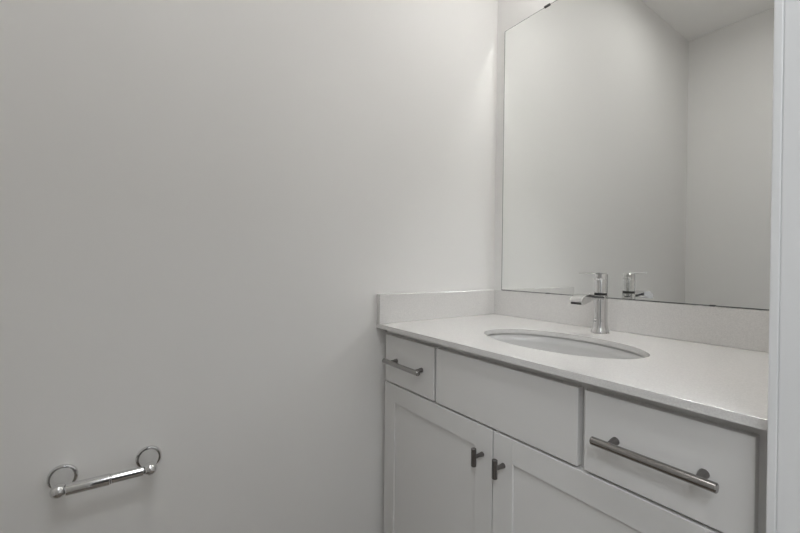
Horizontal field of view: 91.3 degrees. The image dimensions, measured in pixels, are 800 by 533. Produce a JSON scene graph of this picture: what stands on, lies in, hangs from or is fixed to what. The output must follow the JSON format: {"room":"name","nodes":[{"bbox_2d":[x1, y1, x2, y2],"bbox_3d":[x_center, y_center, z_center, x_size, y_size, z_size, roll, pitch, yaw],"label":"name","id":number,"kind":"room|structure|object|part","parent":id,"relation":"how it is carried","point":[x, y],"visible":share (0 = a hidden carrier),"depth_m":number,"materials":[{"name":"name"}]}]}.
{"room":"bathroom","nodes":[
{"label":"bathroom","id":0,"kind":"room"},
{"bbox_2d":[0,0,497,532],"bbox_3d":[-0.458,-0.285,1.113,2.230,2.708,0.100,1,0,-35],"label":"wall","id":1,"kind":"structure","parent":0,"point":[207,207],"depth_m":1.04,"materials":[{"name":"white paint"}]},
{"bbox_2d":[46,445,161,498],"bbox_3d":[-0.653,0.463,0.873,0.213,0.054,0.084,1,0,-35],"label":"toilet paper holder","id":2,"kind":"object","parent":1,"relation":"attached to","point":[61,479],"visible":1,"depth_m":0.85,"materials":[{"name":"silver metal"}]},
{"bbox_3d":[-0.726,0.462,0.838,0.054,0.054,0.059,1,0,-35],"label":"mounting post","id":3,"kind":"part","parent":2,"relation":"part of","materials":[{"name":"silver metal"}]},
{"bbox_3d":[-0.596,0.463,0.929,0.054,0.054,0.059,1,0,-35],"label":"mounting post","id":4,"kind":"part","parent":2,"relation":"part of","materials":[{"name":"silver metal"}]},
{"bbox_2d":[494,0,768,310],"bbox_3d":[0.755,-0.271,1.238,0.100,2.708,1.088,1,0,-35],"label":"wall","id":5,"kind":"structure","parent":0,"point":[511,13],"depth_m":1.63,"materials":[{"name":"white paint"}]},
{"bbox_2d":[494,290,768,352],"bbox_3d":[0.678,0.152,1.238,0.020,0.099,0.966,1,0,-35],"label":"backsplash","id":6,"kind":"structure","parent":5,"relation":"attached to","point":[748,329],"depth_m":1.13,"materials":[{"name":"white stone"}]},
{"bbox_2d":[501,0,773,309],"bbox_3d":[0.696,-0.431,1.232,0.005,1.066,0.937,1,0,-35],"label":"wall mirror","id":7,"kind":"object","parent":5,"relation":"attached to","point":[637,136],"visible":1,"depth_m":1.18,"materials":[{"name":"grey mirror"}]},
{"bbox_3d":[0.584,1.135,0.243,4.900,0.100,2.750,1,0,-35],"label":"floor","id":8,"kind":"structure","parent":0,"visible":0},
{"bbox_2d":[382,331,766,532],"bbox_3d":[0.427,0.647,1.080,0.600,0.865,0.980,1,0,-35],"label":"vanity cabinet","id":9,"kind":"object","parent":8,"relation":"on","point":[475,443],"visible":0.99,"depth_m":0.81,"materials":[{"name":"white paint"}]},
{"bbox_3d":[0.000,0.303,1.185,0.015,0.015,0.182,1,0,-35],"label":"bar handle","id":10,"kind":"part","parent":9,"relation":"part of","materials":[{"name":"silver metal"}]},
{"bbox_3d":[0.031,0.304,1.214,0.018,0.152,0.251,1,0,-35],"label":"drawer","id":11,"kind":"part","parent":9,"relation":"part of","materials":[{"name":"white paint"}]},
{"bbox_3d":[0.090,0.668,1.127,0.012,0.459,0.364,1,0,-35],"label":"inset panel","id":12,"kind":"part","parent":9,"relation":"part of","materials":[{"name":"white paint"}]},
{"bbox_3d":[0.089,0.668,1.126,0.018,0.564,0.469,1,0,-35],"label":"door","id":13,"kind":"part","parent":9,"relation":"part of","materials":[{"name":"white paint"}]},
{"bbox_3d":[0.186,0.457,0.942,0.036,0.043,0.013,1,0,-35],"label":"knob","id":14,"kind":"part","parent":9,"relation":"part of","materials":[{"name":"silver metal"}]},
{"bbox_3d":[0.223,0.457,0.889,0.036,0.043,0.013,1,0,-35],"label":"knob","id":15,"kind":"part","parent":9,"relation":"part of","materials":[{"name":"silver metal"}]},
{"bbox_3d":[0.229,0.307,0.931,0.018,0.152,0.420,1,0,-35],"label":"false drawer","id":16,"kind":"part","parent":9,"relation":"part of","materials":[{"name":"white paint"}]},
{"bbox_2d":[376,314,768,430],"bbox_3d":[0.441,0.207,1.085,0.582,0.014,0.986,1,0,-35],"label":"countertop","id":17,"kind":"structure","parent":9,"relation":"on","point":[722,382],"depth_m":0.82,"materials":[{"name":"white stone"}]},
{"bbox_2d":[377,290,494,323],"bbox_3d":[0.165,0.145,1.481,0.581,0.099,0.020,1,0,-35],"label":"side splash","id":18,"kind":"object","parent":17,"relation":"on","point":[396,307],"visible":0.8,"depth_m":1.44,"materials":[{"name":"white stone"}]},
{"bbox_2d":[487,333,645,358],"bbox_3d":[0.417,0.287,1.049,0.348,0.144,0.512,1,0,-35],"label":"undermount sink","id":19,"kind":"object","parent":17,"relation":"in","point":[539,342],"visible":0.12,"depth_m":1.17,"materials":[{"name":"grey ceramic"}]},
{"bbox_2d":[569,273,609,333],"bbox_3d":[0.565,0.110,1.158,0.163,0.182,0.052,1,0,-35],"label":"faucet","id":20,"kind":"object","parent":17,"relation":"on","point":[600,297],"visible":1,"depth_m":1.17,"materials":[{"name":"silver metal"}]},
{"bbox_3d":[0.554,0.095,1.151,0.137,0.029,0.037,1,0,-35],"label":"spout","id":21,"kind":"part","parent":20,"relation":"part of","materials":[{"name":"silver metal"}]},
{"bbox_3d":[0.611,0.051,1.190,0.038,0.058,0.038,1,0,-35],"label":"handle","id":22,"kind":"part","parent":20,"relation":"part of","materials":[{"name":"silver metal"}]},
{"bbox_3d":[0.361,0.673,0.740,0.012,0.459,0.364,1,0,-35],"label":"inset panel","id":23,"kind":"part","parent":9,"relation":"part of","materials":[{"name":"white paint"}]},
{"bbox_3d":[0.359,0.673,0.739,0.018,0.564,0.468,1,0,-35],"label":"door","id":24,"kind":"part","parent":9,"relation":"part of","materials":[{"name":"white paint"}]},
{"bbox_3d":[0.371,0.310,0.686,0.029,0.014,0.014,1,0,-35],"label":"handle post","id":25,"kind":"part","parent":9,"relation":"part of","materials":[{"name":"silver metal"}]},
{"bbox_3d":[0.393,0.310,0.623,0.015,0.015,0.182,1,0,-35],"label":"bar handle","id":26,"kind":"part","parent":9,"relation":"part of","materials":[{"name":"silver metal"}]},
{"bbox_3d":[0.428,0.311,0.647,0.018,0.152,0.246,1,0,-35],"label":"drawer","id":27,"kind":"part","parent":9,"relation":"part of","materials":[{"name":"white paint"}]},
{"bbox_3d":[0.445,0.311,0.580,0.029,0.014,0.014,1,0,-35],"label":"handle post","id":28,"kind":"part","parent":9,"relation":"part of","materials":[{"name":"silver metal"}]},
{"bbox_3d":[0.166,-0.274,0.222,2.030,2.708,0.100,1,0,-35],"label":"wall","id":29,"kind":"structure","parent":0,"visible":0},
{"bbox_2d":[766,0,799,532],"bbox_3d":[0.181,0.054,0.236,0.827,2.050,0.100,1,0,-35],"label":"trim","id":30,"kind":"structure","parent":29,"relation":"attached to","point":[783,426],"depth_m":0.49,"materials":[{"name":"white paint"}]}
]}

